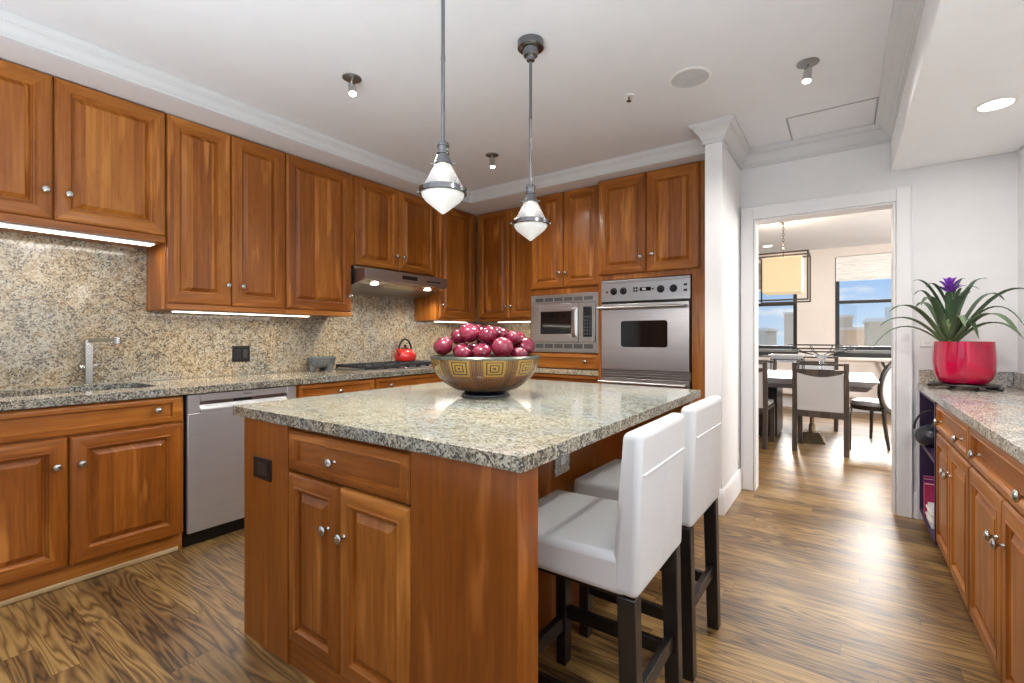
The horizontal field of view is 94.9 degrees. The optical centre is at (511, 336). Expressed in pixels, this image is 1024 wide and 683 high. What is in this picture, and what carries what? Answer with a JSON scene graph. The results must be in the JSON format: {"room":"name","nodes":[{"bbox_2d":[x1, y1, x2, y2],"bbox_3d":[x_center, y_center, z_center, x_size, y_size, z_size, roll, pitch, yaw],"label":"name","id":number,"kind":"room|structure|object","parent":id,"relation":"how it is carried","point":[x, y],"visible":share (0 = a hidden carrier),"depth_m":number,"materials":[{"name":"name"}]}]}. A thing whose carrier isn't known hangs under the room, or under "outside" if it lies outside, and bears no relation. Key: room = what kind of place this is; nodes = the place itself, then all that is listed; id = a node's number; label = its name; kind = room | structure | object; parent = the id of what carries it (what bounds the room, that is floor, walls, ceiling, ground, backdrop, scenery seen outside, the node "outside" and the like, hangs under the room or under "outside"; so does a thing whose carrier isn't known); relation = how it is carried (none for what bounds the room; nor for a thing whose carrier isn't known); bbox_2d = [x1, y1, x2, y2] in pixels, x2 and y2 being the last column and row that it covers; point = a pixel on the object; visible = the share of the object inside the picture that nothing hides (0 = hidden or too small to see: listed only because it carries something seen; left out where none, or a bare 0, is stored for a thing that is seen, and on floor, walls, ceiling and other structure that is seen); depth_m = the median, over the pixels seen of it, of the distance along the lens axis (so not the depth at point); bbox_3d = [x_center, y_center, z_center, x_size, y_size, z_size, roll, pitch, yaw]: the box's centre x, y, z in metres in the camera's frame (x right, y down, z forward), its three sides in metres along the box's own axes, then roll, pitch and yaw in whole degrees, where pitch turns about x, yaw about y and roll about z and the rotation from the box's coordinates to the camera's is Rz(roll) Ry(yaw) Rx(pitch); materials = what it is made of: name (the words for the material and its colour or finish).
{"room":"kitchen","nodes":[
{"label":"kitchen","id":0,"kind":"room"},
{"bbox_2d":[6,370,308,389],"bbox_3d":[-2.537,-0.120,2.866,0.150,2.640,7.160,0,0,35],"label":"wall","id":1,"kind":"structure","parent":0,"point":[306,370],"depth_m":3.02,"materials":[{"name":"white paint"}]},
{"bbox_2d":[0,59,165,248],"bbox_3d":[-2.465,-0.947,2.485,0.364,0.779,0.980,0,0,35],"label":"upper cabinet","id":2,"kind":"object","parent":1,"relation":"attached to","point":[74,157],"visible":1,"depth_m":2.49,"materials":[{"name":"brown wood"}]},
{"bbox_2d":[0,222,154,245],"bbox_3d":[-2.399,-0.549,2.463,0.080,0.012,0.860,0,0,35],"label":"light","id":3,"kind":"object","parent":2,"relation":"attached to","point":[2,224],"visible":1,"depth_m":2.50,"materials":[{"name":"white plastic"}]},
{"bbox_2d":[146,114,285,313],"bbox_3d":[-1.969,-0.750,3.189,0.364,1.172,0.734,0,0,35],"label":"upper cabinet","id":4,"kind":"object","parent":1,"relation":"attached to","point":[223,250],"visible":0.98,"depth_m":3.05,"materials":[{"name":"brown wood"}]},
{"bbox_2d":[171,310,309,316],"bbox_3d":[-1.829,-0.156,3.254,0.060,0.012,0.890,0,0,35],"label":"light","id":5,"kind":"object","parent":4,"relation":"attached to","point":[179,311],"visible":1,"depth_m":3.17,"materials":[{"name":"white plastic"}]},
{"bbox_2d":[0,231,472,389],"bbox_3d":[-1.710,-0.160,3.891,0.018,0.881,4.289,0,0,35],"label":"backsplash","id":6,"kind":"structure","parent":1,"relation":"attached to","point":[56,294],"depth_m":2.92,"materials":[{"name":"beige stone"}]},
{"bbox_2d":[232,346,249,361],"bbox_3d":[-1.993,0.127,3.463,0.010,0.116,0.124,0,0,35],"label":"wall outlet","id":7,"kind":"object","parent":6,"relation":"attached to","point":[239,353],"visible":1,"depth_m":3.46,"materials":[{"name":"black plastic"}]},
{"bbox_2d":[285,153,352,316],"bbox_3d":[-1.595,-0.750,3.718,0.364,1.172,0.558,0,0,35],"label":"upper cabinet","id":8,"kind":"object","parent":1,"relation":"attached to","point":[317,196],"visible":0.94,"depth_m":3.61,"materials":[{"name":"brown wood"}]},
{"bbox_2d":[351,175,435,276],"bbox_3d":[-1.148,-0.964,4.353,0.364,0.744,0.990,0,0,35],"label":"upper cabinet","id":9,"kind":"object","parent":1,"relation":"attached to","point":[392,229],"visible":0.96,"depth_m":4.22,"materials":[{"name":"brown wood"}]},
{"bbox_2d":[351,265,446,299],"bbox_3d":[-1.098,-0.480,4.316,0.475,0.216,0.960,0,0,35],"label":"range hood","id":10,"kind":"object","parent":9,"relation":"attached to","point":[365,281],"visible":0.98,"depth_m":4.18,"materials":[{"name":"metal"}]},
{"bbox_2d":[414,208,475,321],"bbox_3d":[-0.684,-0.750,5.011,0.364,1.172,0.618,0,0,35],"label":"upper cabinet","id":11,"kind":"object","parent":1,"relation":"attached to","point":[455,229],"visible":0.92,"depth_m":4.88,"materials":[{"name":"brown wood"}]},
{"bbox_2d":[0,36,704,223],"bbox_3d":[-1.291,-1.389,2.012,2.871,0.099,6.880,0,0,35],"label":"crown molding","id":12,"kind":"structure","parent":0,"point":[11,51],"depth_m":3.03,"materials":[{"name":"paint"}]},
{"bbox_2d":[0,0,893,253],"bbox_3d":[1.580,-1.490,3.107,7.400,0.100,12.300,0,0,35],"label":"ceiling","id":13,"kind":"structure","parent":0,"point":[285,59],"depth_m":2.51,"materials":[{"name":"paint"}]},
{"bbox_2d":[342,73,361,96],"bbox_3d":[-0.891,-1.389,2.618,0.104,0.102,0.104,0,0,35],"label":"ceiling spotlight","id":14,"kind":"object","parent":13,"relation":"attached to","point":[352,79],"visible":1,"depth_m":2.60,"materials":[{"name":"silver metal"}]},
{"bbox_2d":[0,8,704,202],"bbox_3d":[-1.260,-1.390,1.561,2.300,0.098,6.159,0,0,35],"label":"trim","id":15,"kind":"structure","parent":13,"relation":"attached to","point":[13,27],"depth_m":2.98,"materials":[{"name":"paint"}]},
{"bbox_2d":[417,0,468,213],"bbox_3d":[-0.264,-0.953,1.795,0.182,0.972,0.182,0,0,-36],"label":"pendant lamp","id":16,"kind":"object","parent":13,"relation":"hanging from","point":[443,194],"visible":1,"depth_m":1.76,"materials":[{"name":"white glass"}]},
{"bbox_2d":[433,140,451,167],"bbox_3d":[-0.264,-0.700,1.795,0.072,0.094,0.072,0,0,1],"label":"socket","id":17,"kind":"object","parent":16,"relation":"attached to","point":[442,159],"depth_m":1.77,"materials":[{"name":"silver metal"}]},
{"bbox_2d":[421,188,463,213],"bbox_3d":[-0.264,-0.505,1.795,0.162,0.076,0.162,0,0,1],"label":"diffuser","id":18,"kind":"object","parent":16,"relation":"attached to","point":[443,200],"depth_m":1.75,"materials":[{"name":"white glass"}]},
{"bbox_2d":[510,34,550,240],"bbox_3d":[0.091,-0.953,2.298,0.182,0.972,0.182,0,0,-36],"label":"pendant lamp","id":19,"kind":"object","parent":13,"relation":"hanging from","point":[530,46],"visible":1,"depth_m":2.27,"materials":[{"name":"white glass"}]},
{"bbox_2d":[523,183,537,203],"bbox_3d":[0.091,-0.700,2.298,0.072,0.094,0.072,0,0,1],"label":"socket","id":20,"kind":"object","parent":19,"relation":"attached to","point":[530,198],"depth_m":2.28,"materials":[{"name":"silver metal"}]},
{"bbox_2d":[514,222,546,240],"bbox_3d":[0.091,-0.505,2.298,0.162,0.076,0.162,0,0,1],"label":"diffuser","id":21,"kind":"object","parent":19,"relation":"attached to","point":[530,230],"depth_m":2.25,"materials":[{"name":"white glass"}]},
{"bbox_2d":[669,67,711,88],"bbox_3d":[0.991,-1.437,2.618,0.224,0.006,0.224,0,0,35],"label":"ceiling speaker","id":22,"kind":"object","parent":13,"relation":"attached to","point":[691,77],"visible":1,"depth_m":2.61,"materials":[{"name":"white plastic"}]},
{"bbox_2d":[759,221,810,303],"bbox_3d":[3.373,-0.935,5.844,0.560,1.010,0.498,0,0,35],"label":"lantern","id":23,"kind":"object","parent":13,"relation":"hanging from","point":[780,275],"visible":0.91,"depth_m":5.70,"materials":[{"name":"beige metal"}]},
{"bbox_2d":[796,57,819,83],"bbox_3d":[1.558,-1.389,2.474,0.104,0.101,0.104,0,0,35],"label":"ceiling spotlight","id":24,"kind":"object","parent":13,"relation":"attached to","point":[807,64],"visible":1,"depth_m":2.46,"materials":[{"name":"silver metal"}]},
{"bbox_2d":[786,97,878,139],"bbox_3d":[2.124,-1.437,3.131,0.486,0.005,0.419,0,0,35],"label":"ceiling hatch","id":25,"kind":"object","parent":13,"relation":"attached to","point":[860,113],"visible":1,"depth_m":3.11,"materials":[{"name":"paint"}]},
{"bbox_2d":[473,224,488,322],"bbox_3d":[0.727,-0.120,4.871,2.873,2.640,0.120,0,0,35],"label":"wall","id":26,"kind":"structure","parent":0,"point":[476,224],"depth_m":5.61,"materials":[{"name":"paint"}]},
{"bbox_2d":[472,322,529,352],"bbox_3d":[-0.001,0.068,5.299,1.149,0.462,0.018,0,0,35],"label":"backsplash","id":27,"kind":"structure","parent":26,"relation":"attached to","point":[523,327],"depth_m":5.26,"materials":[{"name":"beige stone"}]},
{"bbox_2d":[477,207,529,321],"bbox_3d":[0.024,-0.750,5.047,0.815,1.172,0.362,0,0,35],"label":"upper cabinet","id":28,"kind":"object","parent":26,"relation":"attached to","point":[503,254],"visible":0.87,"depth_m":4.96,"materials":[{"name":"brown wood"}]},
{"bbox_2d":[0,406,1000,682],"bbox_3d":[1.580,1.230,3.107,7.400,0.060,12.300,0,0,35],"label":"floor","id":29,"kind":"structure","parent":0,"point":[821,581],"depth_m":2.05,"materials":[{"name":"brown wood"}]},
{"bbox_2d":[0,395,182,606],"bbox_3d":[-2.357,0.763,2.396,0.641,0.871,0.998,0,0,35],"label":"base cabinet","id":30,"kind":"object","parent":29,"relation":"on","point":[89,490],"visible":0.94,"depth_m":2.30,"materials":[{"name":"brown wood"}]},
{"bbox_2d":[182,385,295,546],"bbox_3d":[-1.879,0.764,3.077,0.586,0.868,0.650,0,0,35],"label":"dishwasher","id":31,"kind":"object","parent":29,"relation":"on","point":[213,437],"visible":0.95,"depth_m":2.77,"materials":[{"name":"silver metal"}]},
{"bbox_2d":[295,378,373,397],"bbox_3d":[-1.499,0.763,3.613,0.641,0.871,0.648,0,0,35],"label":"base cabinet","id":32,"kind":"object","parent":29,"relation":"on","point":[326,388],"visible":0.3,"depth_m":3.42,"materials":[{"name":"brown wood"}]},
{"bbox_2d":[374,373,443,388],"bbox_3d":[-1.035,0.763,4.271,0.641,0.871,0.960,0,0,35],"label":"base cabinet","id":33,"kind":"object","parent":29,"relation":"on","point":[405,380],"visible":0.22,"depth_m":3.98,"materials":[{"name":"brown wood"}]},
{"bbox_2d":[0,367,435,410],"bbox_3d":[-1.606,0.304,3.473,0.629,0.044,3.725,0,0,35],"label":"countertop","id":34,"kind":"structure","parent":33,"relation":"on","point":[27,398],"depth_m":2.74,"materials":[{"name":"beige stone"}]},
{"bbox_2d":[78,337,121,384],"bbox_3d":[-2.360,0.142,2.719,0.277,0.277,0.088,0,0,9],"label":"faucet","id":35,"kind":"object","parent":34,"relation":"on","point":[88,365],"visible":1,"depth_m":2.72,"materials":[{"name":"silver metal"}]},
{"bbox_2d":[307,356,335,370],"bbox_3d":[-1.558,0.225,3.846,0.228,0.116,0.228,0,0,35],"label":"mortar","id":36,"kind":"object","parent":34,"relation":"on","point":[322,362],"visible":0.99,"depth_m":3.77,"materials":[{"name":"grey stone"}]},
{"bbox_2d":[334,360,431,371],"bbox_3d":[-1.081,0.258,4.250,0.433,0.046,0.910,0,0,35],"label":"gas cooktop","id":37,"kind":"object","parent":34,"relation":"in","point":[385,365],"visible":0.92,"depth_m":4.02,"materials":[{"name":"metal"}]},
{"bbox_2d":[394,338,416,361],"bbox_3d":[-1.020,0.126,4.488,0.212,0.217,0.212,0,0,-25],"label":"kettle","id":38,"kind":"object","parent":37,"relation":"on","point":[404,354],"visible":0.99,"depth_m":4.42,"materials":[{"name":"red metal"}]},
{"bbox_2d":[244,401,692,682],"bbox_3d":[-0.065,0.762,2.184,1.345,0.876,1.705,0,0,35],"label":"kitchen island","id":39,"kind":"object","parent":29,"relation":"on","point":[365,562],"visible":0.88,"depth_m":1.43,"materials":[{"name":"brown wood"}]},
{"bbox_2d":[253,455,271,481],"bbox_3d":[-0.966,0.510,1.815,0.132,0.084,0.009,0,0,35],"label":"island outlet","id":40,"kind":"object","parent":39,"relation":"attached to","point":[262,467],"visible":1,"depth_m":1.80,"materials":[{"name":"black plastic"}]},
{"bbox_2d":[233,379,700,472],"bbox_3d":[-0.072,0.302,2.211,1.433,0.038,1.702,0,0,35],"label":"island countertop","id":41,"kind":"structure","parent":39,"relation":"on","point":[540,422],"depth_m":1.68,"materials":[{"name":"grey stone"}]},
{"bbox_2d":[430,353,539,397],"bbox_3d":[-0.129,0.186,2.281,0.532,0.193,0.532,0,0,24],"label":"fruit bowl","id":42,"kind":"object","parent":41,"relation":"on","point":[492,376],"visible":0.87,"depth_m":2.08,"materials":[{"name":"brown metal"}]},
{"bbox_2d":[433,336,452,354],"bbox_3d":[-0.330,0.045,2.249,0.093,0.090,0.095,0,0,-38],"label":"apple","id":43,"kind":"object","parent":42,"relation":"in","point":[443,345],"visible":1,"depth_m":2.22,"materials":[{"name":"red food"}]},
{"bbox_2d":[450,329,465,344],"bbox_3d":[-0.262,0.003,2.335,0.089,0.082,0.087,0,0,-35],"label":"apple","id":44,"kind":"object","parent":42,"relation":"in","point":[455,337],"visible":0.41,"depth_m":2.30,"materials":[{"name":"red food"}]},
{"bbox_2d":[453,343,469,355],"bbox_3d":[-0.240,0.069,2.240,0.085,0.079,0.084,0,0,-28],"label":"apple","id":45,"kind":"object","parent":42,"relation":"in","point":[464,344],"visible":0.28,"depth_m":2.22,"materials":[{"name":"red food"}]},
{"bbox_2d":[459,323,479,342],"bbox_3d":[-0.201,-0.018,2.227,0.099,0.094,0.097,0,0,-24],"label":"apple","id":46,"kind":"object","parent":45,"relation":"on","point":[468,332],"visible":0.95,"depth_m":2.19,"materials":[{"name":"red food"}]},
{"bbox_2d":[455,345,472,356],"bbox_3d":[-0.219,0.077,2.137,0.082,0.078,0.083,0,0,22],"label":"apple","id":47,"kind":"object","parent":42,"relation":"in","point":[461,350],"visible":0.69,"depth_m":2.10,"materials":[{"name":"red food"}]},
{"bbox_2d":[472,343,490,356],"bbox_3d":[-0.136,0.069,2.116,0.086,0.081,0.086,0,0,-8],"label":"apple","id":48,"kind":"object","parent":42,"relation":"in","point":[480,350],"visible":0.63,"depth_m":2.08,"materials":[{"name":"red food"}]},
{"bbox_2d":[478,325,496,343],"bbox_3d":[-0.113,-0.008,2.189,0.090,0.088,0.092,0,0,-30],"label":"apple","id":49,"kind":"object","parent":42,"relation":"in","point":[488,334],"visible":0.87,"depth_m":2.16,"materials":[{"name":"red food"}]},
{"bbox_2d":[491,337,512,356],"bbox_3d":[-0.044,0.051,2.148,0.100,0.098,0.099,0,0,-36],"label":"apple","id":50,"kind":"object","parent":42,"relation":"in","point":[501,346],"visible":0.94,"depth_m":2.11,"materials":[{"name":"red food"}]},
{"bbox_2d":[517,338,534,354],"bbox_3d":[0.067,0.047,2.245,0.086,0.084,0.082,0,0,-31],"label":"apple","id":51,"kind":"object","parent":42,"relation":"in","point":[528,344],"visible":0.67,"depth_m":2.22,"materials":[{"name":"red food"}]},
{"bbox_2d":[554,453,569,476],"bbox_3d":[0.208,0.490,1.934,0.009,0.150,0.124,0,0,35],"label":"outlet","id":52,"kind":"object","parent":39,"relation":"attached to","point":[561,464],"visible":0.44,"depth_m":1.92,"materials":[{"name":"plastic"}]},
{"bbox_2d":[530,373,597,382],"bbox_3d":[0.372,0.772,4.671,1.305,0.854,0.570,0,0,35],"label":"base cabinet","id":53,"kind":"object","parent":29,"relation":"on","point":[537,376],"visible":0.02,"depth_m":4.29,"materials":[{"name":"brown wood"}]},
{"bbox_2d":[535,368,597,375],"bbox_3d":[0.141,0.322,4.854,1.894,0.043,0.542,0,0,35],"label":"countertop","id":54,"kind":"structure","parent":53,"relation":"on","point":[539,370],"depth_m":4.27,"materials":[{"name":"beige stone"}]},
{"bbox_2d":[530,185,597,369],"bbox_3d":[0.609,-0.518,4.517,0.744,1.633,0.550,0,0,35],"label":"tall cabinet","id":55,"kind":"object","parent":54,"relation":"on","point":[564,257],"visible":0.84,"depth_m":4.30,"materials":[{"name":"brown wood"}]},
{"bbox_2d":[531,292,597,352],"bbox_3d":[0.586,-0.122,4.484,0.704,0.536,0.440,0,0,35],"label":"microwave","id":56,"kind":"object","parent":55,"relation":"in","point":[559,322],"visible":0.95,"depth_m":4.31,"materials":[{"name":"metal"}]},
{"bbox_2d":[538,413,684,682],"bbox_3d":[0.245,0.723,1.479,0.483,0.955,0.410,0,0,35],"label":"bar stool","id":57,"kind":"object","parent":29,"relation":"on","point":[616,548],"visible":0.75,"depth_m":1.33,"materials":[{"name":"white leather"}]},
{"bbox_2d":[574,395,721,682],"bbox_3d":[0.560,0.723,1.926,0.483,0.955,0.410,0,0,36],"label":"bar stool","id":58,"kind":"object","parent":29,"relation":"on","point":[702,432],"visible":0.57,"depth_m":1.77,"materials":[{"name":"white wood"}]},
{"bbox_2d":[598,160,704,402],"bbox_3d":[1.283,-0.068,4.000,0.952,2.536,0.623,0,0,35],"label":"tall cabinet","id":59,"kind":"object","parent":29,"relation":"on","point":[651,224],"visible":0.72,"depth_m":3.75,"materials":[{"name":"brown wood"}]},
{"bbox_2d":[598,275,691,388],"bbox_3d":[1.194,0.209,3.995,0.738,1.362,0.598,0,0,35],"label":"wall oven","id":60,"kind":"object","parent":59,"relation":"in","point":[647,322],"visible":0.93,"depth_m":3.78,"materials":[{"name":"silver metal"}]},
{"bbox_2d":[759,362,774,449],"bbox_3d":[2.656,0.735,5.317,0.490,0.930,0.492,0,0,38],"label":"dining chair","id":61,"kind":"object","parent":29,"relation":"on","point":[765,404],"visible":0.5,"depth_m":5.01,"materials":[{"name":"grey fabric"}]},
{"bbox_2d":[796,356,837,431],"bbox_3d":[4.040,0.735,6.248,0.490,0.930,0.492,0,0,35],"label":"dining chair","id":62,"kind":"object","parent":29,"relation":"on","point":[834,358],"visible":0.2,"depth_m":6.36,"materials":[{"name":"black wood"}]},
{"bbox_2d":[759,370,879,444],"bbox_3d":[2.992,0.825,5.874,2.458,0.750,1.408,0,0,35],"label":"dining table","id":63,"kind":"object","parent":29,"relation":"on","point":[858,382],"visible":0.34,"depth_m":5.34,"materials":[{"name":"grey paint"}]},
{"bbox_2d":[769,354,806,374],"bbox_3d":[3.229,0.330,5.506,0.366,0.239,0.366,0,0,35],"label":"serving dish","id":64,"kind":"object","parent":63,"relation":"on","point":[779,357],"visible":0.92,"depth_m":5.43,"materials":[{"name":"white ceramic"}]},
{"bbox_2d":[787,344,858,369],"bbox_3d":[3.797,0.274,5.765,0.732,0.351,0.372,0,0,35],"label":"wire bowl","id":65,"kind":"object","parent":63,"relation":"on","point":[817,356],"visible":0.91,"depth_m":5.77,"materials":[{"name":"grey metal"}]},
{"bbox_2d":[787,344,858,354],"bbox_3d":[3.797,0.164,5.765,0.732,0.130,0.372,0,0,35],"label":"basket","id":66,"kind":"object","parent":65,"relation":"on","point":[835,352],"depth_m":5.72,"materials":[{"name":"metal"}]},
{"bbox_2d":[792,362,850,457],"bbox_3d":[3.283,0.735,4.979,0.490,0.930,0.492,0,0,38],"label":"dining chair","id":67,"kind":"object","parent":29,"relation":"on","point":[819,393],"visible":1,"depth_m":4.81,"materials":[{"name":"white fabric"}]},
{"bbox_2d":[849,361,890,449],"bbox_3d":[4.112,0.714,5.259,0.512,0.980,0.575,0,0,-12],"label":"chair","id":68,"kind":"object","parent":29,"relation":"on","point":[882,404],"visible":0.57,"depth_m":5.03,"materials":[{"name":"white fabric"}]},
{"bbox_2d":[850,398,880,406],"bbox_3d":[4.102,0.744,5.306,0.466,0.052,0.466,0,0,-12],"label":"cushion","id":69,"kind":"object","parent":68,"relation":"on","point":[857,402],"depth_m":5.25,"materials":[{"name":"grey fabric"}]},
{"bbox_2d":[916,390,943,557],"bbox_3d":[2.663,0.775,2.717,0.436,0.850,0.642,0,0,35],"label":"open shelf unit","id":70,"kind":"object","parent":29,"relation":"on","point":[925,456],"visible":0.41,"depth_m":3.06,"materials":[{"name":"purple paint"}]},
{"bbox_2d":[913,410,933,447],"bbox_3d":[2.620,0.571,2.924,0.180,0.229,0.197,0,0,-36],"label":"teapot","id":71,"kind":"object","parent":70,"relation":"on","point":[924,435],"visible":0.52,"depth_m":2.91,"materials":[{"name":"black ceramic"}]},
{"bbox_2d":[924,482,933,516],"bbox_3d":[2.651,1.022,2.904,0.160,0.205,0.042,0,0,35],"label":"book","id":72,"kind":"object","parent":70,"relation":"on","point":[928,487],"visible":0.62,"depth_m":2.92,"materials":[{"name":"pink paper"}]},
{"bbox_2d":[933,403,978,633],"bbox_3d":[2.242,0.774,2.112,0.475,0.849,0.828,0,0,35],"label":"base cabinet","id":73,"kind":"object","parent":29,"relation":"on","point":[953,465],"visible":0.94,"depth_m":2.15,"materials":[{"name":"brown wood"}]},
{"bbox_2d":[968,428,1023,682],"bbox_3d":[1.730,0.774,1.385,0.475,0.849,0.947,0,0,35],"label":"base cabinet","id":74,"kind":"object","parent":29,"relation":"on","point":[996,477],"visible":1,"depth_m":1.54,"materials":[{"name":"brown wood"}]},
{"bbox_2d":[918,383,1023,464],"bbox_3d":[2.156,0.329,1.966,0.458,0.041,2.458,0,0,35],"label":"countertop","id":75,"kind":"structure","parent":74,"relation":"on","point":[998,416],"depth_m":1.98,"materials":[{"name":"grey stone"}]},
{"bbox_2d":[927,381,1003,391],"bbox_3d":[2.646,0.291,2.753,0.310,0.032,0.310,0,0,35],"label":"plant stand","id":76,"kind":"object","parent":75,"relation":"on","point":[996,387],"visible":0.73,"depth_m":2.67,"materials":[{"name":"brown wood"}]},
{"bbox_2d":[872,277,1023,384],"bbox_3d":[2.514,-0.038,2.713,0.708,0.624,0.516,0,0,35],"label":"bromeliad","id":77,"kind":"object","parent":76,"relation":"on","point":[954,361],"visible":1,"depth_m":2.69,"materials":[{"name":"plant"}]},
{"bbox_2d":[939,277,964,291],"bbox_3d":[2.567,-0.298,2.752,0.138,0.094,0.141,0,0,35],"label":"flower","id":78,"kind":"object","parent":77,"relation":"on","point":[949,285],"depth_m":2.73,"materials":[{"name":"purple plant"}]},
{"bbox_2d":[705,141,739,488],"bbox_3d":[1.675,-0.120,3.628,0.109,2.640,1.060,0,0,35],"label":"wall pier","id":79,"kind":"object","parent":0,"point":[722,174],"visible":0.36,"depth_m":3.22,"materials":[{"name":"white paint"}]},
{"bbox_2d":[717,467,741,515],"bbox_3d":[1.567,1.115,3.461,0.127,0.169,0.696,0,0,35],"label":"baseboard","id":80,"kind":"structure","parent":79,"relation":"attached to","point":[729,493],"depth_m":3.31,"materials":[{"name":"white wood"}]},
{"bbox_2d":[759,243,890,400],"bbox_3d":[5.009,-0.120,7.970,7.400,2.640,0.200,0,0,35],"label":"wall","id":81,"kind":"structure","parent":0,"point":[815,318],"depth_m":7.78,"materials":[{"name":"beige paint"}]},
{"bbox_2d":[759,294,797,354],"bbox_3d":[4.458,-0.484,8.285,1.016,1.628,0.200,0,0,35],"label":"window","id":82,"kind":"structure","parent":81,"relation":"in","point":[763,349],"depth_m":8.09,"materials":[{"name":"brown metal"}]},
{"bbox_2d":[759,357,890,398],"bbox_3d":[4.882,0.647,7.789,7.000,0.625,0.238,0,0,35],"label":"trim","id":83,"kind":"structure","parent":81,"relation":"attached to","point":[874,366],"depth_m":7.32,"materials":[{"name":"beige paint"}]},
{"bbox_2d":[783,396,887,413],"bbox_3d":[4.947,1.115,7.881,7.100,0.169,0.016,0,0,35],"label":"baseboard","id":84,"kind":"structure","parent":81,"relation":"attached to","point":[787,401],"depth_m":8.01,"materials":[{"name":"white wood"}]},
{"bbox_2d":[833,257,890,357],"bbox_3d":[5.729,-0.484,7.388,1.113,1.628,0.200,0,0,35],"label":"window","id":85,"kind":"structure","parent":81,"relation":"in","point":[860,351],"depth_m":7.53,"materials":[{"name":"brown metal"}]},
{"bbox_2d":[834,353,890,357],"bbox_3d":[5.697,0.298,7.343,1.113,0.064,0.028,0,0,35],"label":"grille","id":86,"kind":"object","parent":85,"relation":"attached to","point":[871,355],"depth_m":7.41,"materials":[{"name":"grey metal"}]},
{"bbox_2d":[836,253,890,280],"bbox_3d":[5.723,-1.097,7.379,1.049,0.394,0.030,0,0,35],"label":"window blind","id":87,"kind":"object","parent":85,"relation":"attached to","point":[872,266],"visible":0.58,"depth_m":7.47,"materials":[{"name":"white fabric"}]},
{"bbox_2d":[740,142,1017,491],"bbox_3d":[3.421,-0.120,2.654,3.868,2.640,0.120,0,0,35],"label":"wall","id":88,"kind":"structure","parent":0,"point":[965,212],"depth_m":3.04,"materials":[{"name":"white paint"}]},
{"bbox_2d":[688,0,924,169],"bbox_3d":[0.200,-1.377,0.807,1.125,0.124,6.609,0,0,35],"label":"trim","id":89,"kind":"structure","parent":88,"relation":"attached to","point":[906,14],"depth_m":3.16,"materials":[{"name":"paint"}]},
{"bbox_2d":[741,184,912,517],"bbox_3d":[2.264,0.096,3.460,1.032,2.206,0.165,0,0,35],"label":"door frame","id":90,"kind":"structure","parent":88,"relation":"in","point":[899,199],"depth_m":3.27,"materials":[{"name":"white wood"}]},
{"bbox_2d":[920,329,933,346],"bbox_3d":[2.714,0.010,3.072,0.072,0.116,0.010,0,0,35],"label":"light switch","id":91,"kind":"object","parent":88,"relation":"attached to","point":[926,340],"visible":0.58,"depth_m":3.07,"materials":[{"name":"white plastic"}]},
{"bbox_2d":[919,369,1012,386],"bbox_3d":[2.852,0.261,2.967,0.432,0.092,0.020,0,0,35],"label":"backsplash","id":92,"kind":"structure","parent":88,"relation":"attached to","point":[1005,379],"depth_m":2.88,"materials":[{"name":"grey stone"}]},
{"bbox_2d":[891,0,1023,170],"bbox_3d":[0.901,-1.278,0.306,0.596,0.323,6.618,0,0,35],"label":"ceiling","id":93,"kind":"structure","parent":0,"point":[966,54],"depth_m":2.11,"materials":[{"name":"paint"}]},
{"bbox_2d":[973,96,1019,112],"bbox_3d":[2.323,-1.113,2.256,0.160,0.004,0.160,0,0,35],"label":"recessed light","id":94,"kind":"object","parent":93,"relation":"in","point":[1001,102],"visible":1,"depth_m":2.25,"materials":[{"name":"white glass"}]},
{"bbox_2d":[932,341,996,384],"bbox_3d":[2.646,0.151,2.753,0.274,0.245,0.274,0,0,35],"label":"pot","id":95,"kind":"object","parent":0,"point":[954,362],"depth_m":2.66,"materials":[{"name":"ceramic"}]},
{"bbox_2d":[1018,145,1023,372],"bbox_3d":[1.158,-0.120,0.028,0.140,2.640,6.780,0,0,35],"label":"wall","id":96,"kind":"structure","parent":0,"point":[1021,150],"depth_m":2.78,"materials":[{"name":"white paint"}]},
{"bbox_2d":[1013,372,1023,389],"bbox_3d":[2.335,0.261,1.839,0.020,0.092,2.458,0,0,35],"label":"backsplash","id":97,"kind":"structure","parent":96,"relation":"attached to","point":[1018,378],"depth_m":2.75,"materials":[{"name":"grey stone"}]},
{"label":"outside","id":98,"kind":"structure","parent":0,"visible":0},
{"bbox_2d":[862,307,890,350],"bbox_3d":[29.578,6.475,35.429,4.900,17.450,8.300,0,0,35],"label":"apartment block","id":99,"kind":"object","parent":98,"point":[873,331],"visible":0.12,"depth_m":33.22,"materials":[{"name":"beige concrete"}]},
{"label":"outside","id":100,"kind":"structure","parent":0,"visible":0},
{"bbox_2d":[840,327,863,345],"bbox_3d":[31.501,7.175,46.310,5.500,16.050,6.300,0,0,35],"label":"apartment block","id":101,"kind":"object","parent":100,"point":[848,335],"visible":0.02,"depth_m":42.93,"materials":[{"name":"beige concrete"}]},
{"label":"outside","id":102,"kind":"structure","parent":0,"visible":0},
{"bbox_2d":[840,315,853,326],"bbox_3d":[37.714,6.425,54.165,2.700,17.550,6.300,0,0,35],"label":"apartment block","id":103,"kind":"object","parent":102,"point":[845,320],"visible":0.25,"depth_m":51.31,"materials":[{"name":"grey concrete"}]},
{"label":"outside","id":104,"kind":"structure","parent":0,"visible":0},
{"bbox_2d":[759,328,777,344],"bbox_3d":[18.195,6.750,48.352,15.300,16.900,8.300,0,0,35],"label":"apartment block","id":105,"kind":"object","parent":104,"point":[767,336],"visible":0.05,"depth_m":41.63,"materials":[{"name":"grey concrete"}]},
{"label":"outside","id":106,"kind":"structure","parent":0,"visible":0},
{"bbox_2d":[783,312,792,345],"bbox_3d":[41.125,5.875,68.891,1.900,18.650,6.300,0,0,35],"label":"apartment block","id":107,"kind":"object","parent":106,"point":[788,316],"visible":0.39,"depth_m":66.60,"materials":[{"name":"grey concrete"}]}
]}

